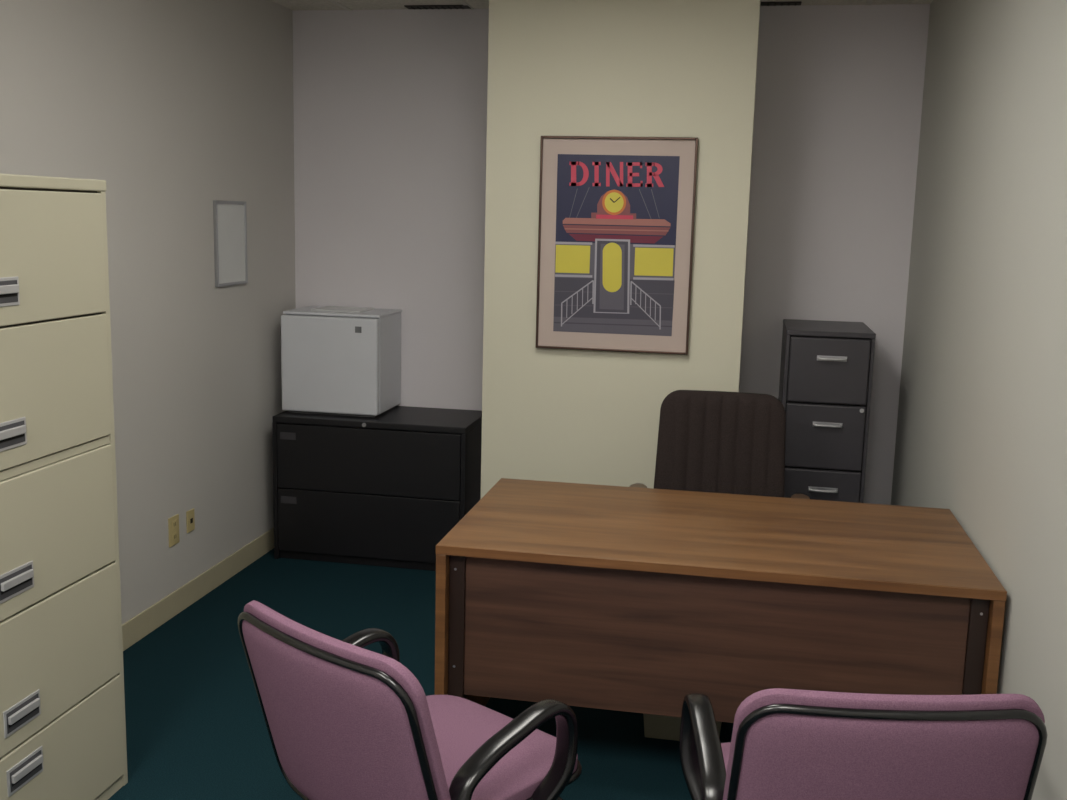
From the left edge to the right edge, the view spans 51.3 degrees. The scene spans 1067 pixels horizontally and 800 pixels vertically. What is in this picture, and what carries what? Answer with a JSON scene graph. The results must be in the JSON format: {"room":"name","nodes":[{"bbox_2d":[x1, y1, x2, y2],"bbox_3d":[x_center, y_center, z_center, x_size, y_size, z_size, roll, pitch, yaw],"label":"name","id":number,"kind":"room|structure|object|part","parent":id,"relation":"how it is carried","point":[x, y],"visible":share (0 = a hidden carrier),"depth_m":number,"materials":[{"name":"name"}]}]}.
{"room":"office","nodes":[
{"label":"office","id":0,"kind":"room"},
{"bbox_2d":[0,0,295,623],"bbox_3d":[-1.915,-0.086,2.421,0.100,2.656,6.996,3,10,11],"label":"wall","id":1,"kind":"structure","parent":0,"point":[180,107],"depth_m":4.51,"materials":[{"name":"paint"}]},
{"bbox_2d":[168,514,179,546],"bbox_3d":[-1.487,0.540,4.601,0.009,0.122,0.080,3,10,11],"label":"electrical outlet","id":2,"kind":"object","parent":1,"relation":"attached to","point":[173,522],"visible":1,"depth_m":4.59,"materials":[{"name":"beige plastic"}]},
{"bbox_2d":[172,520,176,528],"bbox_3d":[-1.484,0.515,4.597,0.003,0.032,0.034,3,10,11],"label":"receptacle","id":3,"kind":"object","parent":2,"relation":"attached to","point":[174,522],"depth_m":4.59,"materials":[{"name":"beige plastic"}]},
{"bbox_2d":[186,508,194,532],"bbox_3d":[-1.460,0.514,4.738,0.008,0.093,0.063,3,10,11],"label":"phone jack","id":4,"kind":"object","parent":1,"relation":"attached to","point":[190,515],"visible":1,"depth_m":4.73,"materials":[{"name":"beige plastic"}]},
{"bbox_2d":[122,527,273,650],"bbox_3d":[-1.893,1.175,2.619,0.008,0.105,6.796,3,10,11],"label":"baseboard","id":5,"kind":"structure","parent":1,"relation":"attached to","point":[150,619],"depth_m":4.79,"materials":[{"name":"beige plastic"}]},
{"bbox_2d":[213,200,247,286],"bbox_3d":[-1.349,-0.699,4.956,0.015,0.371,0.297,3,10,11],"label":"whiteboard","id":6,"kind":"object","parent":1,"relation":"attached to","point":[230,217],"visible":1,"depth_m":4.95,"materials":[{"name":"metal"}]},
{"bbox_3d":[-1.375,-0.677,4.819,0.015,0.371,0.013,3,10,11],"label":"frame","id":7,"kind":"part","parent":6,"relation":"part of","materials":[{"name":"metal"}]},
{"bbox_3d":[-1.344,-0.875,4.927,0.015,0.013,0.271,3,10,11],"label":"frame","id":8,"kind":"part","parent":6,"relation":"part of","materials":[{"name":"metal"}]},
{"bbox_3d":[-1.353,-0.522,4.986,0.015,0.013,0.271,3,10,11],"label":"frame","id":9,"kind":"part","parent":6,"relation":"part of","materials":[{"name":"metal"}]},
{"bbox_3d":[-1.322,-0.721,5.094,0.015,0.371,0.013,3,10,11],"label":"frame","id":10,"kind":"part","parent":6,"relation":"part of","materials":[{"name":"metal"}]},
{"bbox_2d":[108,548,733,799],"bbox_3d":[-0.423,1.357,2.362,3.208,0.100,6.996,3,10,11],"label":"floor","id":11,"kind":"structure","parent":0,"point":[196,729],"depth_m":3.89,"materials":[{"name":"teal carpet"}]},
{"bbox_2d":[0,173,127,799],"bbox_3d":[-1.525,0.326,2.758,0.562,1.752,0.912,3,10,11],"label":"filing cabinet","id":12,"kind":"object","parent":11,"relation":"on","point":[63,723],"visible":1,"depth_m":2.86,"materials":[{"name":"beige metal"}]},
{"bbox_3d":[-1.248,-0.251,2.598,0.004,0.068,0.140,3,10,11],"label":"pull frame","id":13,"kind":"part","parent":12,"relation":"part of","materials":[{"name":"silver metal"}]},
{"bbox_3d":[-1.256,0.085,2.654,0.004,0.068,0.140,3,10,11],"label":"pull frame","id":14,"kind":"part","parent":12,"relation":"part of","materials":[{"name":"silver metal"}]},
{"bbox_3d":[-1.265,0.445,2.714,0.004,0.068,0.140,3,10,11],"label":"pull frame","id":15,"kind":"part","parent":12,"relation":"part of","materials":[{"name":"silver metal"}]},
{"bbox_3d":[-1.273,0.780,2.769,0.004,0.068,0.140,3,10,11],"label":"pull frame","id":16,"kind":"part","parent":12,"relation":"part of","materials":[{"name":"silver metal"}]},
{"bbox_3d":[-1.277,0.932,2.795,0.004,0.068,0.140,3,10,11],"label":"pull frame","id":17,"kind":"part","parent":12,"relation":"part of","materials":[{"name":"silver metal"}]},
{"bbox_3d":[-1.253,-0.332,2.598,0.016,0.318,0.860,3,10,11],"label":"drawer","id":18,"kind":"part","parent":12,"relation":"part of","materials":[{"name":"beige metal"}]},
{"bbox_3d":[-1.268,0.176,2.683,0.010,0.022,0.862,3,10,11],"label":"rail","id":19,"kind":"part","parent":12,"relation":"part of","materials":[{"name":"beige metal"}]},
{"bbox_3d":[-1.261,-0.003,2.652,0.016,0.336,0.860,3,10,11],"label":"drawer","id":20,"kind":"part","parent":12,"relation":"part of","materials":[{"name":"beige metal"}]},
{"bbox_3d":[-1.270,0.356,2.712,0.016,0.336,0.860,3,10,11],"label":"drawer","id":21,"kind":"part","parent":12,"relation":"part of","materials":[{"name":"beige metal"}]},
{"bbox_3d":[-1.278,0.691,2.767,0.016,0.331,0.860,3,10,11],"label":"drawer","id":22,"kind":"part","parent":12,"relation":"part of","materials":[{"name":"beige metal"}]},
{"bbox_3d":[-1.286,1.012,2.820,0.016,0.309,0.860,3,10,11],"label":"drawer","id":23,"kind":"part","parent":12,"relation":"part of","materials":[{"name":"beige metal"}]},
{"bbox_2d":[272,406,481,570],"bbox_3d":[-0.747,0.416,5.519,0.954,0.709,0.481,3,10,11],"label":"filing cabinet","id":24,"kind":"object","parent":11,"relation":"on","point":[385,489],"visible":0.78,"depth_m":5.30,"materials":[{"name":"black metal"}]},
{"bbox_3d":[-1.247,0.440,5.395,0.020,0.679,0.029,3,10,11],"label":"frame","id":25,"kind":"part","parent":24,"relation":"part of","materials":[{"name":"black metal"}]},
{"bbox_2d":[281,306,401,416],"bbox_3d":[-0.945,-0.200,5.508,0.488,0.500,0.386,3,10,11],"label":"mini fridge","id":26,"kind":"object","parent":24,"relation":"on","point":[336,360],"visible":1,"depth_m":5.33,"materials":[{"name":"white metal"}]},
{"bbox_3d":[-0.793,0.604,5.325,0.908,0.310,0.020,3,10,11],"label":"drawer","id":27,"kind":"part","parent":24,"relation":"part of","materials":[{"name":"black metal"}]},
{"bbox_3d":[-0.786,0.291,5.273,0.908,0.314,0.020,3,10,11],"label":"drawer","id":28,"kind":"part","parent":24,"relation":"part of","materials":[{"name":"black metal"}]},
{"bbox_3d":[-0.330,0.491,5.224,0.020,0.679,0.029,3,10,11],"label":"frame","id":29,"kind":"part","parent":24,"relation":"part of","materials":[{"name":"black metal"}]},
{"bbox_2d":[238,600,581,799],"bbox_3d":[-0.260,0.852,2.521,0.640,0.856,0.659,10,13,41],"label":"armchair","id":30,"kind":"object","parent":11,"relation":"on","point":[345,720],"visible":1,"depth_m":2.28,"materials":[{"name":"fabric"}]},
{"bbox_3d":[-0.417,0.701,2.313,0.549,0.443,0.163,10,13,41],"label":"panel","id":31,"kind":"part","parent":30,"relation":"part of","materials":[{"name":"fabric"}]},
{"bbox_3d":[-0.420,0.704,2.310,0.574,0.466,0.164,10,13,41],"label":"edge trim","id":32,"kind":"part","parent":30,"relation":"part of","materials":[{"name":"black plastic"}]},
{"bbox_2d":[244,600,450,799],"bbox_3d":[-0.405,0.692,2.325,0.574,0.484,0.178,10,13,41],"label":"chair back","id":33,"kind":"object","parent":30,"relation":"on","point":[344,721],"depth_m":2.21,"materials":[{"name":"fabric"}]},
{"bbox_3d":[-0.463,0.716,2.689,0.083,0.274,0.360,10,13,41],"label":"armrest","id":34,"kind":"part","parent":30,"relation":"part of","materials":[{"name":"black plastic"}]},
{"bbox_3d":[-0.214,0.826,2.568,0.500,0.060,0.500,10,13,41],"label":"seat","id":35,"kind":"part","parent":30,"relation":"part of","materials":[{"name":"fabric"}]},
{"bbox_3d":[-0.048,0.787,2.324,0.083,0.274,0.360,10,13,41],"label":"armrest","id":36,"kind":"part","parent":30,"relation":"part of","materials":[{"name":"black plastic"}]},
{"bbox_3d":[-0.214,0.851,2.572,0.522,0.024,0.523,10,13,41],"label":"seat trim","id":37,"kind":"part","parent":30,"relation":"part of","materials":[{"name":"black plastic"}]},
{"bbox_2d":[643,713,721,740],"bbox_3d":[0.504,0.924,3.691,0.307,0.366,0.230,3,10,11],"label":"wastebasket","id":38,"kind":"object","parent":11,"relation":"on","point":[655,726],"visible":0.21,"depth_m":3.64,"materials":[{"name":"plastic"}]},
{"bbox_2d":[629,390,809,498],"bbox_3d":[0.685,0.514,4.174,0.696,1.025,0.593,3,10,10],"label":"office chair","id":39,"kind":"object","parent":11,"relation":"on","point":[725,442],"visible":0.44,"depth_m":4.31,"materials":[{"name":"brown fabric"}]},
{"bbox_3d":[0.389,0.368,4.237,0.076,0.040,0.344,3,10,10],"label":"armrest","id":40,"kind":"part","parent":39,"relation":"part of","materials":[{"name":"brown wood"}]},
{"bbox_3d":[1.000,0.400,4.135,0.076,0.040,0.344,3,10,10],"label":"armrest","id":41,"kind":"part","parent":39,"relation":"part of","materials":[{"name":"brown wood"}]},
{"bbox_2d":[435,478,1006,722],"bbox_3d":[0.555,0.759,3.551,1.558,0.740,0.868,3,10,11],"label":"desk","id":42,"kind":"object","parent":11,"relation":"on","point":[618,598],"visible":0.82,"depth_m":3.20,"materials":[{"name":"brown wood"}]},
{"bbox_3d":[-0.228,0.792,3.320,0.047,0.712,0.040,3,10,11],"label":"post","id":43,"kind":"part","parent":42,"relation":"part of","materials":[{"name":"brown metal"}]},
{"bbox_3d":[-0.195,0.731,3.694,0.030,0.712,0.866,3,10,11],"label":"panel","id":44,"kind":"part","parent":42,"relation":"part of","materials":[{"name":"brown wood"}]},
{"bbox_3d":[0.487,0.699,3.165,1.401,0.442,0.020,3,10,11],"label":"modesty panel","id":45,"kind":"part","parent":42,"relation":"part of","materials":[{"name":"brown wood"}]},
{"bbox_3d":[1.195,0.871,3.055,0.047,0.712,0.040,3,10,11],"label":"post","id":46,"kind":"part","parent":42,"relation":"part of","materials":[{"name":"brown metal"}]},
{"bbox_3d":[1.305,0.814,3.414,0.030,0.712,0.866,3,10,11],"label":"panel","id":47,"kind":"part","parent":42,"relation":"part of","materials":[{"name":"brown wood"}]},
{"bbox_2d":[778,319,875,502],"bbox_3d":[1.289,0.280,5.040,0.366,1.233,0.588,3,10,11],"label":"filing cabinet","id":48,"kind":"object","parent":11,"relation":"on","point":[826,367],"visible":0.68,"depth_m":4.74,"materials":[{"name":"grey metal"}]},
{"bbox_3d":[1.238,0.438,4.813,0.328,0.277,0.024,3,10,11],"label":"drawer","id":49,"kind":"part","parent":48,"relation":"part of","materials":[{"name":"grey metal"}]},
{"bbox_3d":[1.247,0.387,4.790,0.124,0.022,0.002,3,10,11],"label":"handle plate","id":50,"kind":"part","parent":48,"relation":"part of","materials":[{"name":"silver metal"}]},
{"bbox_3d":[1.244,0.390,4.777,0.122,0.012,0.028,3,10,11],"label":"handle","id":51,"kind":"part","parent":48,"relation":"part of","materials":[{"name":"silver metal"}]},
{"bbox_3d":[1.245,0.157,4.766,0.328,0.277,0.024,3,10,11],"label":"drawer","id":52,"kind":"part","parent":48,"relation":"part of","materials":[{"name":"grey metal"}]},
{"bbox_3d":[1.254,0.106,4.743,0.124,0.022,0.002,3,10,11],"label":"handle plate","id":53,"kind":"part","parent":48,"relation":"part of","materials":[{"name":"silver metal"}]},
{"bbox_3d":[1.252,0.109,4.731,0.122,0.012,0.028,3,10,11],"label":"handle","id":54,"kind":"part","parent":48,"relation":"part of","materials":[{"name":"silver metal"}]},
{"bbox_3d":[1.252,-0.124,4.720,0.328,0.277,0.024,3,10,11],"label":"drawer","id":55,"kind":"part","parent":48,"relation":"part of","materials":[{"name":"grey metal"}]},
{"bbox_3d":[1.261,-0.175,4.697,0.124,0.022,0.002,3,10,11],"label":"handle plate","id":56,"kind":"part","parent":48,"relation":"part of","materials":[{"name":"silver metal"}]},
{"bbox_3d":[1.258,-0.172,4.684,0.122,0.012,0.028,3,10,11],"label":"handle","id":57,"kind":"part","parent":48,"relation":"part of","materials":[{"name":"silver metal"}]},
{"bbox_2d":[679,688,1047,799],"bbox_3d":[0.645,0.902,2.353,0.640,0.856,0.659,1,9,0],"label":"armchair","id":58,"kind":"object","parent":11,"relation":"on","point":[785,744],"visible":1,"depth_m":2.01,"materials":[{"name":"fabric"}]},
{"bbox_3d":[0.369,0.795,2.337,0.083,0.274,0.360,1,9,0],"label":"armrest","id":59,"kind":"part","parent":58,"relation":"part of","materials":[{"name":"black plastic"}]},
{"bbox_3d":[0.646,0.873,2.417,0.500,0.060,0.500,1,9,0],"label":"seat","id":60,"kind":"part","parent":58,"relation":"part of","materials":[{"name":"fabric"}]},
{"bbox_3d":[0.650,0.765,2.084,0.549,0.443,0.163,1,9,0],"label":"panel","id":61,"kind":"part","parent":58,"relation":"part of","materials":[{"name":"fabric"}]},
{"bbox_2d":[271,0,932,9],"bbox_3d":[-0.356,-1.361,1.911,3.208,0.100,6.996,3,10,11],"label":"ceiling","id":62,"kind":"structure","parent":0,"point":[290,4],"depth_m":5.22,"materials":[{"name":"tile"}]},
{"bbox_2d":[404,5,470,9],"bbox_3d":[-0.455,-1.867,5.284,0.310,0.009,0.076,3,10,11],"label":"ceiling vent","id":63,"kind":"object","parent":62,"relation":"in","point":[414,7],"visible":1,"depth_m":5.27,"materials":[{"name":"metal"}]},
{"bbox_2d":[328,0,872,10],"bbox_3d":[-0.357,-1.309,1.920,3.008,0.005,6.796,3,10,11],"label":"grid","id":64,"kind":"object","parent":62,"relation":"attached to","point":[869,2],"depth_m":5.21,"materials":[{"name":"white metal"}]},
{"bbox_2d":[761,1,801,5],"bbox_3d":[1.113,-1.780,4.997,0.178,0.009,0.066,3,10,11],"label":"ceiling vent","id":65,"kind":"object","parent":62,"relation":"in","point":[795,3],"visible":1,"depth_m":4.98,"materials":[{"name":"black metal"}]},
{"bbox_2d":[292,4,929,504],"bbox_3d":[0.263,-0.539,5.479,3.008,2.656,0.100,3,10,11],"label":"wall","id":66,"kind":"structure","parent":0,"point":[390,106],"depth_m":5.36,"materials":[{"name":"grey paint"}]},
{"bbox_2d":[481,0,759,497],"bbox_3d":[0.395,-0.461,5.026,1.092,2.656,0.753,3,10,11],"label":"wall column","id":67,"kind":"structure","parent":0,"point":[620,68],"depth_m":4.59,"materials":[{"name":"beige paint"}]},
{"bbox_2d":[535,136,697,354],"bbox_3d":[0.337,-0.640,4.604,0.643,0.880,0.028,3,10,11],"label":"framed poster","id":68,"kind":"object","parent":67,"relation":"attached to","point":[617,214],"visible":1,"depth_m":4.60,"materials":[{"name":"multicoloured paper"}]},
{"bbox_3d":[0.026,-0.657,4.662,0.010,0.880,0.028,3,10,11],"label":"frame","id":69,"kind":"part","parent":68,"relation":"part of","materials":[{"name":"brown wood"}]},
{"bbox_3d":[0.168,-0.519,4.651,0.158,0.011,0.001,3,10,11],"label":"window rail","id":70,"kind":"part","parent":68,"relation":"part of","materials":[{"name":"grey paper"}]},
{"bbox_3d":[0.168,-0.653,4.629,0.156,0.011,0.001,3,10,11],"label":"window rail","id":71,"kind":"part","parent":68,"relation":"part of","materials":[{"name":"grey paper"}]},
{"bbox_3d":[0.184,-0.453,4.656,0.134,0.104,0.001,3,10,11],"label":"rail","id":72,"kind":"part","parent":68,"relation":"part of","materials":[{"name":"grey paper"}]},
{"bbox_3d":[0.185,-0.374,4.668,0.133,0.123,0.001,3,10,11],"label":"rail","id":73,"kind":"part","parent":68,"relation":"part of","materials":[{"name":"grey paper"}]},
{"label":"door panel","id":74,"kind":"part","parent":68,"relation":"part of","materials":[{"name":"grey paper"}]},
{"bbox_3d":[0.326,-0.211,4.676,0.623,0.010,0.028,3,10,11],"label":"frame","id":75,"kind":"part","parent":68,"relation":"part of","materials":[{"name":"brown wood"}]},
{"bbox_3d":[0.327,-0.512,4.620,0.106,0.270,0.001,3,10,11],"label":"door","id":76,"kind":"part","parent":68,"relation":"part of","materials":[{"name":"grey paper"}]},
{"bbox_3d":[0.327,-0.550,4.613,0.083,0.204,0.001,3,10,11],"label":"door glass","id":77,"kind":"part","parent":68,"relation":"part of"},
{"bbox_2d":[553,154,679,335],"bbox_3d":[0.338,-0.639,4.599,0.503,0.734,0.001,3,10,11],"label":"print","id":78,"kind":"object","parent":68,"relation":"attached to","point":[616,217],"depth_m":4.60,"materials":[{"name":"multicoloured paper"}]},
{"bbox_3d":[0.347,-1.069,4.533,0.623,0.010,0.028,3,10,11],"label":"frame","id":79,"kind":"part","parent":68,"relation":"part of","materials":[{"name":"brown wood"}]},
{"bbox_3d":[0.465,-0.440,4.603,0.128,0.101,0.001,3,10,11],"label":"rail","id":80,"kind":"part","parent":68,"relation":"part of","materials":[{"name":"grey paper"}]},
{"bbox_3d":[0.495,-0.500,4.590,0.167,0.012,0.001,3,10,11],"label":"window rail","id":81,"kind":"part","parent":68,"relation":"part of","materials":[{"name":"grey paper"}]},
{"bbox_3d":[0.494,-0.633,4.569,0.170,0.011,0.001,3,10,11],"label":"window rail","id":82,"kind":"part","parent":68,"relation":"part of","materials":[{"name":"grey paper"}]},
{"bbox_3d":[0.648,-0.622,4.546,0.010,0.880,0.028,3,10,11],"label":"frame","id":83,"kind":"part","parent":68,"relation":"part of","materials":[{"name":"brown wood"}]},
{"bbox_2d":[891,0,1066,799],"bbox_3d":[1.136,0.083,1.852,0.100,2.656,6.996,3,10,11],"label":"wall","id":84,"kind":"structure","parent":0,"point":[981,432],"depth_m":3.23,"materials":[{"name":"paint"}]}
]}

